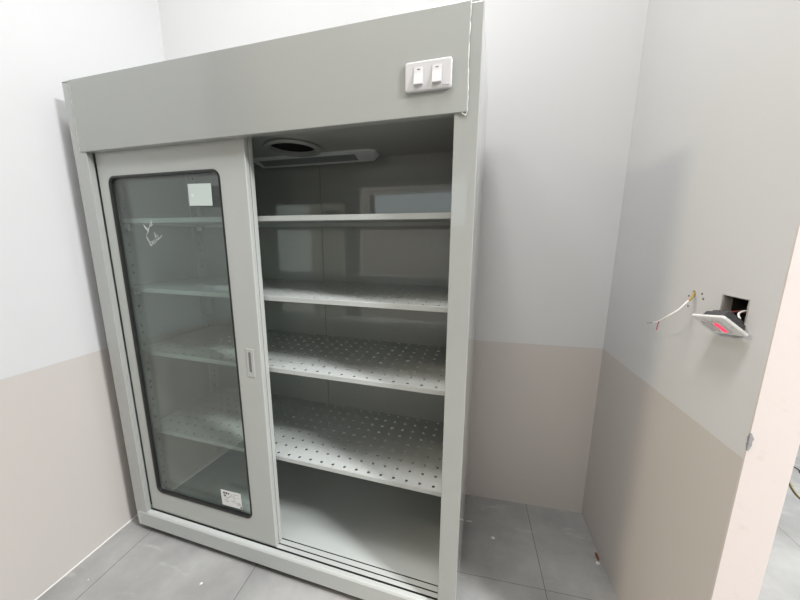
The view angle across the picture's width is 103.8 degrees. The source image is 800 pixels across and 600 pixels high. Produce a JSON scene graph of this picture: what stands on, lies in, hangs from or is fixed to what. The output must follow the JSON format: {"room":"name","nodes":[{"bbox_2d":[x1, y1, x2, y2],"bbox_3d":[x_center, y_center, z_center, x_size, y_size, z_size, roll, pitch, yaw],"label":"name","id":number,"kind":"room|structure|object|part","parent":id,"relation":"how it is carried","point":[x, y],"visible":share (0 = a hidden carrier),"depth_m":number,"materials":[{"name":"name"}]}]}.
{"room":"storage room","nodes":[
{"label":"storage room","id":0,"kind":"room"},
{"bbox_2d":[0,0,164,599],"bbox_3d":[-1.402,-0.639,1.157,0.098,3.574,1.220,3,11,11],"label":"wall","id":1,"kind":"structure","parent":0,"point":[66,488],"depth_m":1.23,"materials":[{"name":"paint"}]},
{"bbox_2d":[35,514,137,599],"bbox_3d":[-1.363,1.117,1.479,0.006,0.006,1.220,3,11,11],"label":"baseboard","id":2,"kind":"structure","parent":1,"relation":"attached to","point":[137,514],"depth_m":1.38,"materials":[{"name":"white"}]},
{"bbox_2d":[158,0,648,512],"bbox_3d":[-0.132,-0.710,1.566,2.415,3.574,0.108,3,11,11],"label":"wall","id":3,"kind":"structure","parent":0,"point":[563,75],"depth_m":1.43,"materials":[{"name":"paint"}]},
{"bbox_2d":[37,445,799,599],"bbox_3d":[-0.741,1.187,1.368,10.180,0.087,7.040,3,11,11],"label":"floor","id":4,"kind":"structure","parent":0,"point":[535,552],"depth_m":1.35,"materials":[{"name":"grey tile"}]},
{"bbox_2d":[61,0,487,599],"bbox_3d":[-0.457,0.150,1.379,1.509,1.949,0.558,3,11,16],"label":"storage cabinet","id":5,"kind":"object","parent":4,"relation":"on","point":[284,233],"visible":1,"depth_m":1.31,"materials":[{"name":"grey metal"}]},
{"bbox_3d":[-1.147,0.091,1.581,0.067,1.908,0.540,3,11,16],"label":"panel","id":6,"kind":"part","parent":5,"relation":"part of","materials":[{"name":"grey metal"}]},
{"bbox_3d":[-0.845,0.225,1.267,0.695,1.604,0.017,3,11,16],"label":"sliding door","id":7,"kind":"part","parent":5,"relation":"part of","materials":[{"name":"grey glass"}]},
{"bbox_3d":[-0.838,0.221,1.289,0.693,1.604,0.016,3,11,16],"label":"sliding door","id":8,"kind":"part","parent":5,"relation":"part of","materials":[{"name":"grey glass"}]},
{"bbox_2d":[224,494,240,505],"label":"label","id":9,"kind":"object","parent":5,"relation":"attached to","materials":[{"name":"white paper"}]},
{"bbox_2d":[248,352,251,372],"bbox_3d":[-0.562,0.234,1.176,0.013,0.081,0.001,3,11,15],"label":"door handle","id":10,"kind":"object","parent":5,"relation":"on","point":[249,355],"depth_m":1.18,"materials":[{"name":"grey metal"}]},
{"bbox_3d":[-0.560,0.237,1.175,0.035,0.113,0.002,3,11,16],"label":"recessed handle","id":11,"kind":"part","parent":5,"relation":"part of","materials":[{"name":"grey metal"}]},
{"bbox_3d":[-0.449,-0.807,1.207,1.509,0.003,0.540,3,11,16],"label":"panel","id":12,"kind":"part","parent":5,"relation":"part of","materials":[{"name":"grey metal"}]},
{"bbox_2d":[121,212,450,227],"bbox_3d":[-0.445,-0.328,1.323,1.438,0.018,0.435,3,11,16],"label":"shelf","id":13,"kind":"object","parent":5,"relation":"attached to","point":[397,220],"depth_m":1.35,"materials":[{"name":"grey metal"}]},
{"bbox_3d":[-0.546,1.070,1.347,1.434,0.078,0.087,3,11,16],"label":"rail","id":14,"kind":"part","parent":5,"relation":"part of","materials":[{"name":"grey metal"}]},
{"bbox_2d":[132,276,447,312],"bbox_3d":[-0.446,-0.046,1.377,1.438,0.018,0.435,3,11,16],"label":"shelf","id":15,"kind":"object","parent":5,"relation":"attached to","point":[350,292],"depth_m":1.31,"materials":[{"name":"grey metal"}]},
{"bbox_2d":[263,139,320,156],"bbox_3d":[-0.426,-0.674,1.240,0.218,0.152,0.218,3,11,11],"label":"vent","id":16,"kind":"object","parent":5,"relation":"attached to","point":[299,147],"depth_m":1.30,"materials":[{"name":"black"}]},
{"bbox_2d":[141,325,445,395],"bbox_3d":[-0.448,0.232,1.429,1.438,0.018,0.435,3,11,16],"label":"shelf","id":17,"kind":"object","parent":5,"relation":"attached to","point":[415,352],"depth_m":1.37,"materials":[{"name":"grey metal"}]},
{"bbox_2d":[153,387,443,496],"bbox_3d":[-0.450,0.612,1.501,1.438,0.018,0.435,3,11,16],"label":"shelf","id":18,"kind":"object","parent":5,"relation":"attached to","point":[205,400],"depth_m":1.44,"materials":[{"name":"grey metal"}]},
{"bbox_3d":[-0.450,0.997,1.578,1.470,0.009,0.429,3,11,16],"label":"floor panel","id":19,"kind":"part","parent":5,"relation":"part of","materials":[{"name":"grey metal"}]},
{"bbox_2d":[259,154,357,166],"bbox_3d":[-0.410,-0.616,1.387,0.474,0.015,0.041,3,11,16],"label":"diffuser","id":20,"kind":"object","parent":5,"relation":"attached to","point":[269,161],"depth_m":1.38,"materials":[{"name":"grey"}]},
{"bbox_2d":[405,56,452,93],"bbox_3d":[0.072,-0.574,0.802,0.121,0.070,0.008,3,11,16],"label":"switch plate","id":21,"kind":"object","parent":5,"relation":"attached to","point":[423,74],"depth_m":0.80,"materials":[{"name":"white plastic"}]},
{"bbox_3d":[0.241,0.173,1.187,0.062,1.908,0.540,3,11,16],"label":"panel","id":22,"kind":"part","parent":5,"relation":"part of","materials":[{"name":"grey metal"}]},
{"bbox_2d":[789,482,799,498],"bbox_3d":[2.242,1.063,1.851,0.113,0.009,0.464,1,11,2],"label":"cable","id":23,"kind":"object","parent":4,"relation":"on","point":[790,484],"visible":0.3,"depth_m":1.77,"materials":[{"name":"yellow plastic"}]},
{"bbox_2d":[582,0,799,599],"bbox_3d":[0.915,-0.581,0.912,0.093,3.574,0.772,3,11,11],"label":"wall","id":24,"kind":"structure","parent":0,"point":[695,439],"depth_m":0.86,"materials":[{"name":"paint"}]},
{"bbox_2d":[649,292,695,329],"bbox_3d":[0.785,0.032,0.924,0.066,0.121,0.101,-8,13,-37],"label":"loose wire","id":25,"kind":"object","parent":24,"relation":"attached to","point":[693,293],"visible":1,"depth_m":0.89,"materials":[{"name":"white"}]},
{"bbox_2d":[720,294,749,336],"bbox_3d":[0.842,0.037,0.759,0.064,0.090,0.082,3,11,11],"label":"wall box","id":26,"kind":"object","parent":24,"relation":"attached to","point":[728,303],"visible":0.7,"depth_m":0.79,"materials":[{"name":"black"}]},
{"bbox_2d":[692,310,748,336],"bbox_3d":[0.808,0.057,0.759,0.115,0.072,0.117,3,11,14],"label":"switch plate","id":27,"kind":"object","parent":26,"relation":"hanging from","point":[716,321],"visible":0.88,"depth_m":0.74,"materials":[{"name":"white plastic"}]},
{"bbox_2d":[704,310,746,327],"bbox_3d":[0.813,0.051,0.760,0.106,0.059,0.074,3,11,11],"label":"switch","id":28,"kind":"object","parent":27,"relation":"attached to","point":[715,318],"depth_m":0.75,"materials":[{"name":"white plastic"}]},
{"bbox_3d":[0.830,0.030,0.800,0.019,0.088,0.003,3,11,11],"label":"plate","id":29,"kind":"part","parent":26,"relation":"part of","materials":[{"name":"grey metal"}]}
]}

